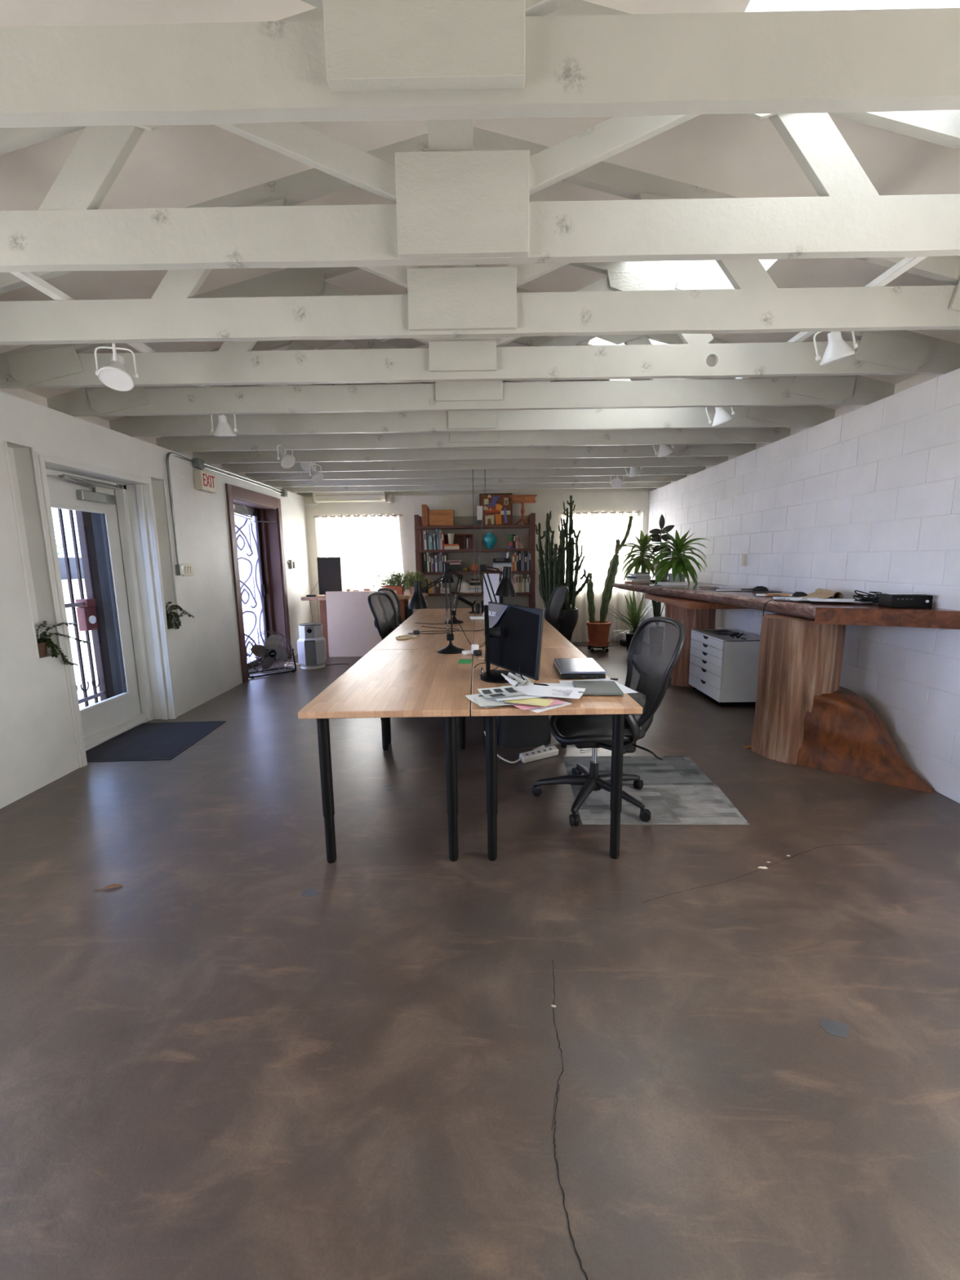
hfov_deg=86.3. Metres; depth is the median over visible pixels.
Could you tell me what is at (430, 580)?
book
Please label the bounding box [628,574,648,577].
book
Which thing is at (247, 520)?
door
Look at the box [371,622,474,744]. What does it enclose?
desk
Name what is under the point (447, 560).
book
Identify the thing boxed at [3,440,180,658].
trim
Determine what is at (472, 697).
paper
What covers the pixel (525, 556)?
book
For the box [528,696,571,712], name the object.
paper
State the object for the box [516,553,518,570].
book
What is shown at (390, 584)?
potted plant
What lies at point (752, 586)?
paper
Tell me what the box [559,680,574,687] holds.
paper
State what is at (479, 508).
carton
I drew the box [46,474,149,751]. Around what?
door
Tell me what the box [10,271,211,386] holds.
rail
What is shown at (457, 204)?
roof truss
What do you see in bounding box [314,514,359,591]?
curtain
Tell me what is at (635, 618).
spiky plant
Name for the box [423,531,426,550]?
book
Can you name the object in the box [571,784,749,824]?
carpet
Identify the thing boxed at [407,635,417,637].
notebook
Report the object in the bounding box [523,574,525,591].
book
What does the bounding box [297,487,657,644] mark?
wall
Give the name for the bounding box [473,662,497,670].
cable
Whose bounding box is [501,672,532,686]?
crumpled tissue
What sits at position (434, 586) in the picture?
book
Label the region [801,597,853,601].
drawing
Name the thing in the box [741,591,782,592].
mouse pad
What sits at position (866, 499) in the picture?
wall
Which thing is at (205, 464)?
conduit
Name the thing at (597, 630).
pot
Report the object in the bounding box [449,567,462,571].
book
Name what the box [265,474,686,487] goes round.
roof truss
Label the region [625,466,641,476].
spot lamp
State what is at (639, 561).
plant
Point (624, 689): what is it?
paper
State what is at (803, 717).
trunk base
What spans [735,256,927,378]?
rail
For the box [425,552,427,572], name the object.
book
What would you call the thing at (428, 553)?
book
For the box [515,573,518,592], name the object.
book
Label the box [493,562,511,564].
book
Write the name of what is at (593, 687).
tablet sleeve
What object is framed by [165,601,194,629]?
trailing plant
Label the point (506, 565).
book
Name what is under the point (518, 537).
book
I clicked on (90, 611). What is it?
security gate
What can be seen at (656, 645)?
office chair
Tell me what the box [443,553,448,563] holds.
book
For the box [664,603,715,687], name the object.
trunk base
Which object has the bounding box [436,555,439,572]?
book
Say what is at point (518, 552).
book
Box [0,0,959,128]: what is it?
ceiling beam
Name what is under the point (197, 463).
junction box
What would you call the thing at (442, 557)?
book
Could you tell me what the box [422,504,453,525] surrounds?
box
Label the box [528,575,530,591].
book
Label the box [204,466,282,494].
conduit
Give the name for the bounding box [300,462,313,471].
smoke detector
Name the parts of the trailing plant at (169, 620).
pot, stem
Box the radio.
[493,558,510,563]
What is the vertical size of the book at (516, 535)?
0.195 m
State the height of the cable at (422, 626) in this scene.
0.006 m
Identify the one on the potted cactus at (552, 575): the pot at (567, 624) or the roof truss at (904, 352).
the pot at (567, 624)
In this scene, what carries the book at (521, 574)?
on the bookshelf
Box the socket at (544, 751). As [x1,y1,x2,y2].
[525,747,551,755]
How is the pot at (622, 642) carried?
on the floor
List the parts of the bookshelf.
post, post, shelf, shelf, shelf, shelf, post, post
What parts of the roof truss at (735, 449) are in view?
heel plate, plate, heel plate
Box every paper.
[465,693,500,707]
[475,696,535,706]
[477,685,525,697]
[493,685,546,701]
[504,695,553,706]
[511,697,564,710]
[517,683,561,686]
[523,684,586,698]
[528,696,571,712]
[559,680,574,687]
[573,678,636,693]
[698,586,724,588]
[709,585,738,586]
[715,585,755,588]
[715,589,742,591]
[755,593,795,596]
[884,592,920,594]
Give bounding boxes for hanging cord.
[472,469,476,613]
[476,470,485,613]
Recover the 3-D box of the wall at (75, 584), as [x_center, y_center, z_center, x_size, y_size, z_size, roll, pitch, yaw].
[-22.975,-2.989,27.966,0.400,0.570,12.000,-1,9,0]
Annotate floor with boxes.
[0,641,959,1279]
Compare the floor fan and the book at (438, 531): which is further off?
the book at (438, 531)
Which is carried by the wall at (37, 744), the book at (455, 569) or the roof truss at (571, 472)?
the roof truss at (571, 472)
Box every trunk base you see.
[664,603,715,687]
[750,613,934,793]
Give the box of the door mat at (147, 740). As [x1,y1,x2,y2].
[85,720,226,761]
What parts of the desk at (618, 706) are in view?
leg, leg, leg, leg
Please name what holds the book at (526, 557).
on the bookshelf
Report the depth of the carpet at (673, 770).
3.41 m
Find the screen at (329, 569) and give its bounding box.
[316,556,342,595]
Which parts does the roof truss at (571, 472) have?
heel plate, heel plate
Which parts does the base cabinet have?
drawer, drawer, drawer, drawer, drawer, drawer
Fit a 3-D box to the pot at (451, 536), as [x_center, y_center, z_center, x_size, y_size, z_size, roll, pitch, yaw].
[-0.448,-1.567,7.939,0.102,0.160,0.102,-1,9,0]
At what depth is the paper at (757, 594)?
4.07 m
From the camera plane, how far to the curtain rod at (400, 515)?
8.12 m
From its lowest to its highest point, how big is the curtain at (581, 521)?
2.100 m
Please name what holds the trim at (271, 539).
attached to the wall at (37, 744)
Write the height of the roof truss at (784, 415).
0.841 m
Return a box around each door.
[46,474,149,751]
[233,503,276,670]
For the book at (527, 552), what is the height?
0.305 m
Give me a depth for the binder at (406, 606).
7.66 m
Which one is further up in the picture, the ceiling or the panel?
the ceiling
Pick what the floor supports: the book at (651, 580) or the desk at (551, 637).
the desk at (551, 637)
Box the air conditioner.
[304,491,386,506]
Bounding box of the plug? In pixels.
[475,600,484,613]
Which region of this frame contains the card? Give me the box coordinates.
[457,658,472,663]
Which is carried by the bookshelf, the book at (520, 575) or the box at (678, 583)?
the book at (520, 575)
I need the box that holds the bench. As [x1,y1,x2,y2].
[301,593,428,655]
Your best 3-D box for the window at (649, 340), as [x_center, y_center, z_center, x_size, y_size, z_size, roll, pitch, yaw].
[1.222,-2.354,3.686,0.880,0.354,0.610,-1,9,0]
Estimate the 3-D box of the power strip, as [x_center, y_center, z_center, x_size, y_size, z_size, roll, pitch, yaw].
[0.304,0.731,3.562,0.538,0.222,0.146,-4,9,-17]
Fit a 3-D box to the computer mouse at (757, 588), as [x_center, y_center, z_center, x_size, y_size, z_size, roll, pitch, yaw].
[2.461,-0.452,4.495,0.126,0.044,0.074,3,10,20]
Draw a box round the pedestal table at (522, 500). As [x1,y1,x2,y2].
[509,494,537,524]
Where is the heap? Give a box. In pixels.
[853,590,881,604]
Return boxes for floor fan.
[245,631,296,678]
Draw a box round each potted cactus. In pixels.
[535,495,590,642]
[586,515,633,652]
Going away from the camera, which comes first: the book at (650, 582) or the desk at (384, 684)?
the desk at (384, 684)
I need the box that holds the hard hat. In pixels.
[457,580,471,592]
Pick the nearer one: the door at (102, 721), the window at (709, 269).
the window at (709, 269)
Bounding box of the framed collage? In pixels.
[479,493,512,524]
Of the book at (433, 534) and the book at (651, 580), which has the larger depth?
the book at (433, 534)
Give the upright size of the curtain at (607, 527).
2.100 m
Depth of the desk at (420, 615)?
5.93 m
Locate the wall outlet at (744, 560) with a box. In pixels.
[741,554,746,565]
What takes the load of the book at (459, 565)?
on the book at (455, 569)
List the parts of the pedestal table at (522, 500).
drawer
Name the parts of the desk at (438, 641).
leg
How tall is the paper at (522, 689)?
0.010 m
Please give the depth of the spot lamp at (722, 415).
3.72 m
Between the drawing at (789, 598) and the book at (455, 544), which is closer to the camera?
the drawing at (789, 598)
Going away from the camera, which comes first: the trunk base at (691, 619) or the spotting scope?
the trunk base at (691, 619)
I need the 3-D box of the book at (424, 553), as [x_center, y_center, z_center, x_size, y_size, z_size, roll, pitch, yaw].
[-0.855,-1.230,8.071,0.023,0.312,0.188,-2,9,1]
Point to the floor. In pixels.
(696, 1051)
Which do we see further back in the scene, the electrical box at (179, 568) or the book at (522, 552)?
the book at (522, 552)
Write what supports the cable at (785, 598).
hanging from the countertop
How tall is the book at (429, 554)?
0.279 m
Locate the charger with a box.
[408,630,419,635]
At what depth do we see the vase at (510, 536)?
7.93 m
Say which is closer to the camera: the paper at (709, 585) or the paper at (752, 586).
the paper at (752, 586)
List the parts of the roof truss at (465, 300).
node plate, king post, plate, node plate, heel plate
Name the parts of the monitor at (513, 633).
gloss panel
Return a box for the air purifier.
[297,622,326,669]
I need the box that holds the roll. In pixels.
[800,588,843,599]
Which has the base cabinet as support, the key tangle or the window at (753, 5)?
the key tangle
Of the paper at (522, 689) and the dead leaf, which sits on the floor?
the dead leaf
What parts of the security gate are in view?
rail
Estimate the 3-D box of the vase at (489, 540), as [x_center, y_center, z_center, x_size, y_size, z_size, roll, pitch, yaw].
[0.155,-1.549,8.016,0.210,0.250,0.210,-1,9,0]
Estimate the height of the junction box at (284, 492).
0.100 m
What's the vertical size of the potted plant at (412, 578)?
0.374 m
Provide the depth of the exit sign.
5.08 m
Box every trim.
[0,373,944,493]
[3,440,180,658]
[34,451,177,768]
[90,512,124,696]
[225,483,292,682]
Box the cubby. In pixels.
[444,533,473,549]
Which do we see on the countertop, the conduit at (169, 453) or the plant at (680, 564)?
the plant at (680, 564)
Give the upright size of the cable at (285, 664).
0.018 m
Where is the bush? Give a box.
[55,537,80,557]
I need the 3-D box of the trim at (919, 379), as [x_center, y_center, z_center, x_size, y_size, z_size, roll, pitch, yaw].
[-0.080,-1.499,2.496,5.875,0.200,11.800,-1,9,0]
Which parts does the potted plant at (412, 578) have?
pot, stem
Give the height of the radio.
0.070 m
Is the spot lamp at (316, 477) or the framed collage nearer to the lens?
the spot lamp at (316, 477)
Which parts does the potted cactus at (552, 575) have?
stem, stem, stem, stem, stem, stem, stem, stem, stem, stem, stem, stem, stem, stem, stem, stem, stem, stem, stem, stem, stem, stem, stem, stem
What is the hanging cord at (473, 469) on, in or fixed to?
hanging from the roof truss at (686, 461)
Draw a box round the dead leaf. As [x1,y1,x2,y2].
[94,884,123,890]
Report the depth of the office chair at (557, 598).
6.33 m
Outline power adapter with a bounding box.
[462,644,481,656]
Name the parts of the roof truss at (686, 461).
heel plate, plate, heel plate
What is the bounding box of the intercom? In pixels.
[287,560,297,568]
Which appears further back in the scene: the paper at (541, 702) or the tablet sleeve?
the tablet sleeve
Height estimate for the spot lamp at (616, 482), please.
0.305 m
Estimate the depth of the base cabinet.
4.74 m
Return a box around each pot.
[447,533,453,544]
[469,562,478,571]
[544,607,577,642]
[586,620,611,642]
[619,638,626,646]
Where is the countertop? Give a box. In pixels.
[612,580,959,629]
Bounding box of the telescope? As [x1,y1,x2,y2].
[506,551,511,558]
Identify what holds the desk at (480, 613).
on the floor
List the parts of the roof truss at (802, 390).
heel plate, node plate, plate, node plate, heel plate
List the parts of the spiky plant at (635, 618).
pot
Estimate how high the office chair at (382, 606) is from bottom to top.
1.053 m
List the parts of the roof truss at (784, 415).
heel plate, plate, heel plate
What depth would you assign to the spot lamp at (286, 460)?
4.73 m
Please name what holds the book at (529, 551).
on the bookshelf
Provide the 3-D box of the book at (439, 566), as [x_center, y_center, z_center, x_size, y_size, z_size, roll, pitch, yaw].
[-0.634,-1.220,8.054,0.025,0.292,0.181,-2,9,1]
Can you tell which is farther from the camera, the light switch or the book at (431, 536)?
the book at (431, 536)
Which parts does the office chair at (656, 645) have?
seat, seat frame, armrest post, tilt lever, frame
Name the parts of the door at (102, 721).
closer arm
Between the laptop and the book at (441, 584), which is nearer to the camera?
the laptop
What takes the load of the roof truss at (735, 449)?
on the wall at (37, 744)
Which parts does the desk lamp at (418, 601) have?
lamp shade, arm, arm, stem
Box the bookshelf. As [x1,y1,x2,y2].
[413,512,535,641]
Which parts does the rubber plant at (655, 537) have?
stem, pot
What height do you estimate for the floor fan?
0.541 m
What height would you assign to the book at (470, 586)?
0.035 m
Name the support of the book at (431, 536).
on the bookshelf
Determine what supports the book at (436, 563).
on the bookshelf
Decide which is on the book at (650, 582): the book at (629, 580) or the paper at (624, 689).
the book at (629, 580)
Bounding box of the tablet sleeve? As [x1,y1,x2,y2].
[572,680,623,695]
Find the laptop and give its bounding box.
[553,657,605,679]
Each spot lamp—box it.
[93,342,138,391]
[210,413,237,436]
[276,444,295,468]
[308,462,324,482]
[609,475,624,488]
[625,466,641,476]
[652,444,674,457]
[705,407,734,426]
[813,331,857,366]
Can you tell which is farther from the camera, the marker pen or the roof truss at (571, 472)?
the roof truss at (571, 472)
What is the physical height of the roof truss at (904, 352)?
0.841 m
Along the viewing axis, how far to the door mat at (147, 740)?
4.02 m
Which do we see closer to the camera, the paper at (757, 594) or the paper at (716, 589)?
the paper at (757, 594)
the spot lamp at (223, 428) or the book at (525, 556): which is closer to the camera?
the spot lamp at (223, 428)
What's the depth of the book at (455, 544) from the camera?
7.92 m
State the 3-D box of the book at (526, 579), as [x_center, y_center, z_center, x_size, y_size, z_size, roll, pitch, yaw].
[0.728,-0.869,8.134,0.021,0.208,0.216,-1,9,0]
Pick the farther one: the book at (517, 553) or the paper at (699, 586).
the book at (517, 553)
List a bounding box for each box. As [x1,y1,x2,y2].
[175,564,184,575]
[191,457,204,469]
[280,488,287,497]
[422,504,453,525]
[657,581,688,586]
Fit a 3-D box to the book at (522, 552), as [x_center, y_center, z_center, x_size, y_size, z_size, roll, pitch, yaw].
[0.655,-1.247,8.070,0.025,0.305,0.210,-1,9,0]
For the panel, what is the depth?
7.43 m
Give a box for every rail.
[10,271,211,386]
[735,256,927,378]
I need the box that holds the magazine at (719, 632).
[701,629,747,635]
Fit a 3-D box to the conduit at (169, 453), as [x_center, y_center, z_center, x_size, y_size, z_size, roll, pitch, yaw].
[-2.787,-1.225,4.844,0.021,1.006,0.429,-1,9,0]
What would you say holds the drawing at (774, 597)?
on the countertop
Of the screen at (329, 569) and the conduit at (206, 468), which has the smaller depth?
the conduit at (206, 468)
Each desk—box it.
[297,648,472,863]
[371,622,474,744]
[402,608,475,623]
[471,647,642,861]
[474,621,575,728]
[475,608,546,622]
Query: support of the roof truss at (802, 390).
on the wall at (37, 744)
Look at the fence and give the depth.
29.88 m
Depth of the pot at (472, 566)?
8.00 m
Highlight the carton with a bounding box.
[476,506,482,524]
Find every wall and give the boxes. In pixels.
[0,391,312,808]
[61,578,85,590]
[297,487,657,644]
[644,368,959,803]
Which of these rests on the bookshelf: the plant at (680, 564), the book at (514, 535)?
the book at (514, 535)
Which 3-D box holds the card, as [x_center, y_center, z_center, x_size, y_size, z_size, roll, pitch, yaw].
[-0.094,0.136,3.288,0.085,0.004,0.140,0,9,4]
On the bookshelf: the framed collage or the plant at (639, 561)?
the framed collage
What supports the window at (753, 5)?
attached to the ceiling
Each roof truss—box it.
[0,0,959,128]
[0,0,959,272]
[0,126,959,345]
[0,261,959,388]
[46,287,895,416]
[109,336,835,436]
[155,379,791,452]
[192,380,755,463]
[221,456,728,473]
[245,466,705,480]
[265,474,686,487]
[281,481,671,493]
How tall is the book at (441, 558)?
0.305 m
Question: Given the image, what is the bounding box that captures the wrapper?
[764,594,789,595]
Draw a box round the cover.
[386,494,391,502]
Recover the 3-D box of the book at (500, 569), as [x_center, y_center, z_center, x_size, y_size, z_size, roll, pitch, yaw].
[0.341,-1.114,8.074,0.330,0.050,0.200,-1,9,0]
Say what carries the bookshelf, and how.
on the floor
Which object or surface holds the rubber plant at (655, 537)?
on the book at (651, 580)
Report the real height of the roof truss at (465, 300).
0.841 m
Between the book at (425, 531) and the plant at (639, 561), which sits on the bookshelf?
the book at (425, 531)
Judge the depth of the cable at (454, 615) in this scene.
3.62 m
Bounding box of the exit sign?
[193,468,216,493]
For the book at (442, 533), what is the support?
on the bookshelf
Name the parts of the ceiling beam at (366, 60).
plate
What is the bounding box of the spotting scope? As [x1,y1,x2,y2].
[457,595,475,613]
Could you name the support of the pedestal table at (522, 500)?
on the bookshelf
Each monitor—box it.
[479,601,544,683]
[483,573,502,604]
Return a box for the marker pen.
[533,683,549,685]
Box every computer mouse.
[751,586,768,591]
[791,591,807,596]
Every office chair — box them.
[367,591,397,639]
[377,587,402,626]
[530,616,685,826]
[546,585,568,631]
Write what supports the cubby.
on the bookshelf
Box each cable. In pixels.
[284,662,299,667]
[417,622,453,624]
[419,626,484,634]
[453,615,471,644]
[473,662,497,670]
[545,742,598,751]
[760,598,786,637]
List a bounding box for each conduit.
[166,452,193,564]
[204,462,283,492]
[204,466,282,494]
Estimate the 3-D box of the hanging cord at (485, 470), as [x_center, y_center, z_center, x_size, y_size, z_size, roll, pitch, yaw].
[0.005,-1.136,5.986,0.148,1.663,0.045,-9,12,-41]
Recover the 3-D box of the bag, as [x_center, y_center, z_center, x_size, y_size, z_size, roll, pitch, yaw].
[0.330,0.508,3.907,0.415,0.553,0.260,-2,9,-5]
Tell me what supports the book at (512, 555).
on the bookshelf
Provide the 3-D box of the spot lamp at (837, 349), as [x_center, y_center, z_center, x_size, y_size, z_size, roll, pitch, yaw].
[1.754,-1.493,2.508,0.162,0.266,0.145,-5,10,-26]
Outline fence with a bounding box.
[57,557,84,579]
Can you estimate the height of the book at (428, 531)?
0.293 m
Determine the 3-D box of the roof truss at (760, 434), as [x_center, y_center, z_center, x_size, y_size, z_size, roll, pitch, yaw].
[-0.070,-2.187,4.640,5.900,0.841,0.054,-1,9,0]
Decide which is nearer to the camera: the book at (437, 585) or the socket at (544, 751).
the socket at (544, 751)
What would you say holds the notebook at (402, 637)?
on the desk at (438, 641)
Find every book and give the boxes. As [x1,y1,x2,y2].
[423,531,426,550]
[423,552,426,572]
[425,531,428,550]
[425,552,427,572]
[426,530,429,550]
[426,552,430,572]
[428,553,431,572]
[429,578,433,593]
[430,535,432,549]
[431,556,434,572]
[432,533,435,549]
[433,555,435,572]
[433,580,435,593]
[434,534,437,549]
[435,528,439,549]
[435,555,437,572]
[435,581,439,593]
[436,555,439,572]
[437,552,440,572]
[438,531,440,549]
[440,529,442,549]
[440,552,442,572]
[440,582,442,593]
[441,532,444,549]
[441,553,444,572]
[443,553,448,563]
[444,543,458,546]
[444,546,459,549]
[447,560,461,561]
[447,562,460,564]
[449,564,462,567]
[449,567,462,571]
[468,586,481,590]
[468,589,481,591]
[469,584,480,587]
[470,582,479,585]
[491,568,511,571]
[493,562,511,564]
[493,564,511,568]
[511,554,514,570]
[512,534,515,548]
[513,575,515,592]
[514,552,516,570]
[515,535,517,548]
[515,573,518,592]
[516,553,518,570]
[517,536,519,548]
[517,551,520,570]
[517,573,521,592]
[520,551,523,570]
[520,573,523,592]
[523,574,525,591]
[524,554,526,570]
[525,578,527,591]
[526,551,528,570]
[526,556,528,570]
[526,573,528,591]
[528,551,530,570]
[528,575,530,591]
[624,581,652,583]
[626,576,651,578]
[626,577,650,580]
[626,579,649,582]
[627,573,649,575]
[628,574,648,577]
[649,579,668,582]
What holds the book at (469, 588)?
on the book at (472, 590)
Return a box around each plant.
[35,621,89,666]
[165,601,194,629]
[602,591,662,653]
[615,528,660,581]
[644,527,708,584]
[648,515,674,580]
[651,600,664,617]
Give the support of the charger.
on the desk at (438, 641)
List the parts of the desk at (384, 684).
leg, leg, leg, leg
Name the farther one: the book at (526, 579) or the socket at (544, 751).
the book at (526, 579)
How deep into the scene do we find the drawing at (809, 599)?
3.41 m
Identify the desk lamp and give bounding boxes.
[408,572,464,653]
[440,563,463,623]
[479,564,515,602]
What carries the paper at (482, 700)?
on the paper at (472, 697)
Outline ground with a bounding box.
[62,588,100,709]
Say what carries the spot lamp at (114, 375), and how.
hanging from the rail at (29, 277)
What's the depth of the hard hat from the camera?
8.03 m
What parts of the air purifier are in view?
control panel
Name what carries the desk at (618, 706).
on the floor
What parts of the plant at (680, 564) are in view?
pot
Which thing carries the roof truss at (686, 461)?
on the wall at (37, 744)
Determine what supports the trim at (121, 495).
attached to the wall at (37, 744)
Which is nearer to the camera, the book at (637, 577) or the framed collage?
the book at (637, 577)
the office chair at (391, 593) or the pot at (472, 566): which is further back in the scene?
the pot at (472, 566)
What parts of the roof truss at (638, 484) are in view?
heel plate, plate, heel plate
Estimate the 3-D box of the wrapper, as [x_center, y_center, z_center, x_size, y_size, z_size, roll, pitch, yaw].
[2.299,-0.349,3.966,0.160,0.010,0.070,6,11,35]
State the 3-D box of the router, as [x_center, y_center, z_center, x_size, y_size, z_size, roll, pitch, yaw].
[-0.005,-0.306,5.588,0.203,0.153,0.129,-2,9,-8]
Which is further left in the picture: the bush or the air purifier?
the bush
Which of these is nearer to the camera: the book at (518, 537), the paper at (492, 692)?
the paper at (492, 692)
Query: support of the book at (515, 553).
on the bookshelf
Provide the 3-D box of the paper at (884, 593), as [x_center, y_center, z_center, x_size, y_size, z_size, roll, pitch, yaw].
[2.550,-0.277,3.075,0.170,0.004,0.130,3,10,20]
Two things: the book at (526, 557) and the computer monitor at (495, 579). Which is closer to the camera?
the computer monitor at (495, 579)
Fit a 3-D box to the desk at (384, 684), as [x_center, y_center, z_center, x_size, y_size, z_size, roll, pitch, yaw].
[-0.419,0.557,3.058,0.752,0.745,1.544,-1,9,0]
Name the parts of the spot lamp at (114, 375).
stem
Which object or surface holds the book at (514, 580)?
on the bookshelf
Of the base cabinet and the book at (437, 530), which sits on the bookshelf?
the book at (437, 530)
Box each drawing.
[773,596,800,600]
[786,597,828,600]
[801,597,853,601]
[807,598,872,602]
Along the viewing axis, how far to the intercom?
7.51 m
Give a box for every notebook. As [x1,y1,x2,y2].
[395,635,408,639]
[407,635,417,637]
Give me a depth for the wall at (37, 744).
3.91 m
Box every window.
[644,260,730,284]
[648,339,668,344]
[745,0,817,12]
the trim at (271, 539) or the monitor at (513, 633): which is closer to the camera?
the monitor at (513, 633)
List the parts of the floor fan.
blade, blade, blade, blade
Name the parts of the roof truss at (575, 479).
heel plate, heel plate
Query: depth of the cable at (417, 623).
5.17 m
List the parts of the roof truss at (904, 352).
heel plate, node plate, plate, king post, node plate, heel plate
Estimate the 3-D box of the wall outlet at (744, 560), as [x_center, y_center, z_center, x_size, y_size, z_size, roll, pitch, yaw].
[2.676,-0.811,5.197,0.017,0.118,0.082,-1,9,0]
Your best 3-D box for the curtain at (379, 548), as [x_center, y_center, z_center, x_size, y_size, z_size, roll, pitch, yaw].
[-1.611,-1.389,8.217,0.757,1.230,0.058,-1,9,0]
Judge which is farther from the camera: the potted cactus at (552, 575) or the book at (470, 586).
the book at (470, 586)
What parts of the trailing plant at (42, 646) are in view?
pot, stem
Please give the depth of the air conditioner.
7.95 m
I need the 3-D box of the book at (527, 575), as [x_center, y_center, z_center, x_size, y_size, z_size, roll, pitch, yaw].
[0.756,-0.903,8.115,0.034,0.279,0.186,-1,9,0]
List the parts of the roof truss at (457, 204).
node plate, king post, plate, node plate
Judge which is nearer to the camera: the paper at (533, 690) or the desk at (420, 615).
the paper at (533, 690)
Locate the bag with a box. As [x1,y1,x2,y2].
[497,715,551,747]
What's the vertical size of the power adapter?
0.070 m
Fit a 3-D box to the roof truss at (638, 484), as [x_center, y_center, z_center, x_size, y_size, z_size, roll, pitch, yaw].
[-0.059,-2.656,7.588,5.900,0.841,0.052,-1,9,0]
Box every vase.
[483,533,496,549]
[507,534,513,548]
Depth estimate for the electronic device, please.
3.01 m
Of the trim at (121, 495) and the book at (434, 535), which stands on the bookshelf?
the book at (434, 535)
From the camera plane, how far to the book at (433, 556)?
7.99 m
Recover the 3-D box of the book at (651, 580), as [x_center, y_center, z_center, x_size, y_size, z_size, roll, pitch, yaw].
[2.243,-0.725,6.316,0.240,0.030,0.260,-2,9,-5]
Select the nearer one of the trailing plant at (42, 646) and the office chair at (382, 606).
the trailing plant at (42, 646)
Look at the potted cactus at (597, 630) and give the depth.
7.54 m
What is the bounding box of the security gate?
[57,508,114,706]
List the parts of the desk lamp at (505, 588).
arm, arm, lamp shade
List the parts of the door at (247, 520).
frosted panel, handle, closer rod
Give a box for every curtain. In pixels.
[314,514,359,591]
[355,513,404,591]
[560,511,591,642]
[591,510,643,642]
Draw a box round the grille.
[304,641,316,665]
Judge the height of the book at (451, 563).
0.030 m
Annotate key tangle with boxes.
[729,632,746,639]
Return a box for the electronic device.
[878,593,933,608]
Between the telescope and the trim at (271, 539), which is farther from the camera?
the telescope
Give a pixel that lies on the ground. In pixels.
(76, 592)
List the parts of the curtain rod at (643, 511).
rod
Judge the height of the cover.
0.115 m
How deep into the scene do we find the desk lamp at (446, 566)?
5.22 m
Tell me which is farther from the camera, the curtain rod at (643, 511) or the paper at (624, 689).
the curtain rod at (643, 511)
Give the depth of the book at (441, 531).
7.93 m
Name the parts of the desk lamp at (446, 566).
lamp shade, stem, arm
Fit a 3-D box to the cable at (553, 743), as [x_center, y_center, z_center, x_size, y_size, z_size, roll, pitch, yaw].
[0.703,0.793,3.811,0.335,0.006,0.297,6,11,36]
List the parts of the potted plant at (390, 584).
stem, pot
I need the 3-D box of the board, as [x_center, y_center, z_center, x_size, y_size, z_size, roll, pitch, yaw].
[2.256,-0.409,5.257,0.740,0.054,1.370,-1,9,0]
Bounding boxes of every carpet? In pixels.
[563,755,714,785]
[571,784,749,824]
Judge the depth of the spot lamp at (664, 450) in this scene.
4.94 m
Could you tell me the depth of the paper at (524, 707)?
2.26 m
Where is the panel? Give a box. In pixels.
[325,590,396,657]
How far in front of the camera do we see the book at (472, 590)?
8.03 m
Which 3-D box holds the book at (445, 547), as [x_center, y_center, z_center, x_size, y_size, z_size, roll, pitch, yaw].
[-0.446,-1.434,7.963,0.250,0.055,0.075,-1,9,0]
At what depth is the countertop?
3.23 m
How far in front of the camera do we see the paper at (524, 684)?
2.65 m
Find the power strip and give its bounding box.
[484,731,558,763]
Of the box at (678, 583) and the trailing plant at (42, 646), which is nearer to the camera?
the trailing plant at (42, 646)
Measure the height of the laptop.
0.045 m
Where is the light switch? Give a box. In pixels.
[182,563,193,576]
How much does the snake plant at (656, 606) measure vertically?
0.969 m
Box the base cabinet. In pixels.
[688,629,759,706]
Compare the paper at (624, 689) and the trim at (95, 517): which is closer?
the paper at (624, 689)
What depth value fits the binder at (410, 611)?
7.66 m
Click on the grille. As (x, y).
(309, 646)
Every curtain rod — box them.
[312,514,401,517]
[559,511,644,514]
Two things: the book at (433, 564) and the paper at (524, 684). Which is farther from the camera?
the book at (433, 564)
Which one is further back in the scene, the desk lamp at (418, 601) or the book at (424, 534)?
the book at (424, 534)
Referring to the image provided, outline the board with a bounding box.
[644,593,748,608]
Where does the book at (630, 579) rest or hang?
on the book at (629, 580)
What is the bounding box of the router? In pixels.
[470,604,487,619]
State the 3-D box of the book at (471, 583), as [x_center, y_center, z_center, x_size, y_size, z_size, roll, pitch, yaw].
[-0.077,-0.892,8.106,0.150,0.050,0.190,-1,9,0]
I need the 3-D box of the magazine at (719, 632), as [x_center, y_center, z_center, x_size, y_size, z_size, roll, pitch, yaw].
[2.409,-0.075,5.092,0.280,0.006,0.400,-2,9,-6]
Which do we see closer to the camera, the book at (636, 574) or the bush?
the book at (636, 574)
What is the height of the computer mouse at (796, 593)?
0.037 m
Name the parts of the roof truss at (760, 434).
heel plate, plate, heel plate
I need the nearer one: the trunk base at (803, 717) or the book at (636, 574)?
the trunk base at (803, 717)
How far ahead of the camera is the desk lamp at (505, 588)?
3.37 m
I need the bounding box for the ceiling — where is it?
[0,0,959,438]

